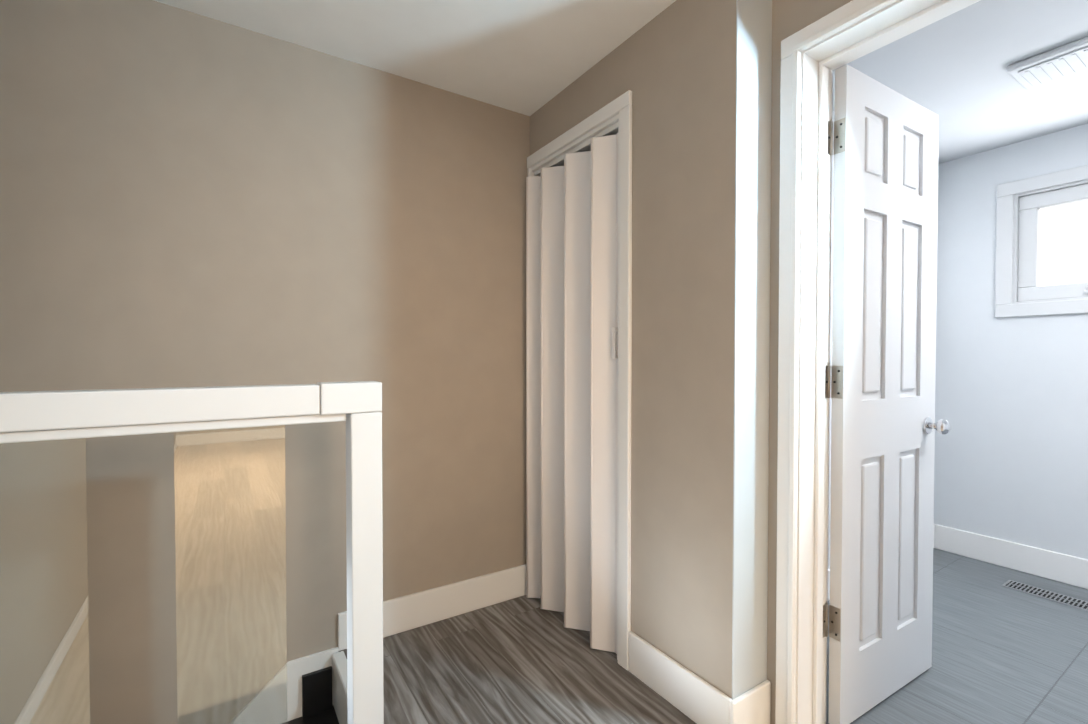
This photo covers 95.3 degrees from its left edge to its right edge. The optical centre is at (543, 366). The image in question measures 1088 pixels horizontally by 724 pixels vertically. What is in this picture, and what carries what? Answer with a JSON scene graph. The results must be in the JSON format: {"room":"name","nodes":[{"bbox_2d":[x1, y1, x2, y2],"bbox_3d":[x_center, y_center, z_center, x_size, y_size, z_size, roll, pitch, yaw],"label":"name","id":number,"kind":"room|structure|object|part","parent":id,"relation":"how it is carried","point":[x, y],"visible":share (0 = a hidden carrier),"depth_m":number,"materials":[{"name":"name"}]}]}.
{"room":"stair landing","nodes":[
{"label":"stair landing","id":0,"kind":"room"},
{"bbox_2d":[0,0,529,723],"bbox_3d":[-0.979,1.359,1.908,7.016,5.314,0.100,-1,1,-33],"label":"wall","id":1,"kind":"structure","parent":0,"point":[190,200],"depth_m":1.75,"materials":[{"name":"beige paint"}]},
{"bbox_2d":[230,647,338,723],"bbox_3d":[-2.193,2.617,1.079,3.295,2.997,0.014,-1,1,-33],"label":"trim","id":2,"kind":"structure","parent":1,"relation":"attached to","point":[296,669],"depth_m":1.85,"materials":[{"name":"paint"}]},
{"bbox_2d":[282,651,347,723],"bbox_3d":[-2.154,2.590,0.778,3.595,2.911,0.562,-1,1,-33],"label":"trim","id":3,"kind":"structure","parent":1,"relation":"attached to","point":[337,713],"depth_m":1.85,"materials":[{"name":"white paint"}]},
{"bbox_2d":[302,666,332,718],"bbox_3d":[-0.865,1.516,1.898,0.104,0.702,0.016,-1,1,-33],"label":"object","id":4,"kind":"structure","parent":1,"relation":"attached to","point":[317,692],"depth_m":1.89,"materials":[{"name":"black rubber"}]},
{"bbox_2d":[338,564,525,650],"bbox_3d":[-0.444,1.039,2.178,0.865,0.146,0.015,-1,1,-33],"label":"baseboard","id":5,"kind":"structure","parent":1,"relation":"attached to","point":[408,612],"depth_m":2.18,"materials":[{"name":"white wood"}]},
{"bbox_2d":[339,595,695,723],"bbox_3d":[-0.229,1.140,1.675,2.689,0.040,1.098,-1,1,-33],"label":"floor","id":6,"kind":"structure","parent":0,"point":[521,660],"depth_m":1.79,"materials":[{"name":"grey wood"}]},
{"bbox_2d":[0,381,383,723],"bbox_3d":[-0.862,0.588,1.194,0.914,1.081,0.084,-1,1,-33],"label":"railing","id":7,"kind":"object","parent":6,"relation":"on","point":[46,416],"visible":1,"depth_m":1.22,"materials":[{"name":"white paint"}]},
{"bbox_3d":[-0.963,0.617,1.130,0.670,0.933,0.008,-1,1,-33],"label":"glass","id":8,"kind":"part","parent":7,"relation":"part of","materials":[{"name":"clear glass"}]},
{"bbox_2d":[154,0,1087,163],"bbox_3d":[0.996,-1.195,-1.109,6.916,0.104,7.238,-1,1,-33],"label":"ceiling","id":9,"kind":"structure","parent":0,"point":[528,57],"depth_m":1.86,"materials":[{"name":"paint"}]},
{"bbox_2d":[1006,36,1087,89],"bbox_3d":[2.044,-1.176,1.885,0.260,0.034,0.375,-1,1,-33],"label":"ceiling vent","id":10,"kind":"object","parent":9,"relation":"in","point":[1063,61],"visible":1,"depth_m":1.92,"materials":[{"name":"grey plastic"}]},
{"bbox_2d":[530,0,771,699],"bbox_3d":[0.294,-0.042,1.959,0.120,2.314,1.153,-1,1,-33],"label":"wall","id":11,"kind":"structure","parent":0,"point":[694,77],"depth_m":1.55,"materials":[{"name":"beige paint"}]},
{"bbox_2d":[526,133,617,653],"bbox_3d":[0.108,0.098,2.135,0.090,2.017,0.622,-1,1,-33],"label":"door","id":12,"kind":"structure","parent":11,"relation":"in","point":[571,362],"depth_m":2.08,"materials":[{"name":"white plastic"}]},
{"bbox_2d":[527,90,631,670],"bbox_3d":[0.161,0.056,2.133,0.118,2.113,0.719,-1,1,-33],"label":"trim","id":13,"kind":"structure","parent":11,"relation":"attached to","point":[613,117],"depth_m":1.82,"materials":[{"name":"white wood"}]},
{"bbox_2d":[629,631,745,723],"bbox_3d":[0.436,1.048,1.632,0.015,0.146,0.448,-1,1,-33],"label":"baseboard","id":14,"kind":"structure","parent":11,"relation":"attached to","point":[695,698],"depth_m":1.60,"materials":[{"name":"white wood"}]},
{"bbox_2d":[770,104,770,221],"bbox_3d":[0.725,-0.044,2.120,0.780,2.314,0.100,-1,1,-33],"label":"wall","id":15,"kind":"structure","parent":0,"point":[770,104],"depth_m":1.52,"materials":[{"name":"beige paint"}]},
{"bbox_2d":[767,0,851,723],"bbox_3d":[2.265,0.005,-0.762,0.150,2.314,6.413,-1,1,-33],"label":"wall","id":16,"kind":"structure","parent":0,"point":[790,17],"depth_m":1.52,"materials":[{"name":"beige paint"}]},
{"bbox_2d":[775,0,980,723],"bbox_3d":[0.982,0.082,1.229,0.196,2.093,0.746,-1,1,-33],"label":"door frame","id":17,"kind":"structure","parent":16,"relation":"attached to","point":[823,59],"depth_m":1.47,"materials":[{"name":"white wood"}]},
{"bbox_2d":[825,64,950,723],"bbox_3d":[1.154,0.102,1.668,0.624,2.017,0.177,-1,1,-31],"label":"door","id":18,"kind":"structure","parent":16,"relation":"in","point":[882,378],"depth_m":1.62,"materials":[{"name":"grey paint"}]},
{"bbox_2d":[823,121,830,637],"bbox_3d":[0.866,0.046,1.522,0.038,1.587,0.004,-1,1,-33],"label":"hinges","id":19,"kind":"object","parent":18,"relation":"attached to","point":[826,396],"depth_m":1.52,"materials":[{"name":"silver metal"}]},
{"bbox_2d":[826,548,1087,723],"bbox_3d":[2.196,1.145,1.414,2.209,0.040,2.713,-1,1,-33],"label":"floor","id":20,"kind":"structure","parent":0,"point":[1002,655],"depth_m":1.91,"materials":[{"name":"grey tile"}]},
{"bbox_2d":[936,524,1087,588],"bbox_3d":[3.061,1.043,1.910,0.015,0.146,2.613,-1,1,-33],"label":"baseboard","id":21,"kind":"structure","parent":20,"relation":"on","point":[1060,567],"depth_m":2.68,"materials":[{"name":"white wood"}]},
{"bbox_2d":[1001,580,1087,610],"bbox_3d":[2.452,1.105,2.380,0.120,0.006,0.360,-1,1,-33],"label":"floor vent","id":22,"kind":"object","parent":20,"relation":"in","point":[1051,595],"visible":1,"depth_m":2.40,"materials":[{"name":"silver metal"}]},
{"bbox_2d":[828,110,1087,568],"bbox_3d":[1.355,-0.022,0.793,0.004,2.314,2.813,-1,1,-33],"label":"wall","id":23,"kind":"structure","parent":0,"point":[1011,446],"depth_m":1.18,"materials":[{"name":"paint"}]},
{"bbox_2d":[828,524,935,600],"bbox_3d":[1.764,1.031,2.618,1.350,0.146,0.018,-1,1,-33],"label":"baseboard","id":24,"kind":"structure","parent":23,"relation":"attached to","point":[934,531],"depth_m":2.98,"materials":[{"name":"white wood"}]},
{"bbox_2d":[995,165,1087,317],"bbox_3d":[2.817,-0.628,2.350,0.118,0.731,1.004,-1,1,-33],"label":"window","id":25,"kind":"structure","parent":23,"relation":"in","point":[1020,291],"depth_m":2.64,"materials":[{"name":"grey"}]},
{"label":"outside","id":26,"kind":"structure","parent":0,"visible":0},
{"bbox_2d":[1039,200,1087,285],"bbox_3d":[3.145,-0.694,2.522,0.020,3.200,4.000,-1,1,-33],"label":"window pane","id":27,"kind":"object","parent":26,"point":[1073,233],"depth_m":2.81,"materials":[{"name":"white glass"}]}
]}

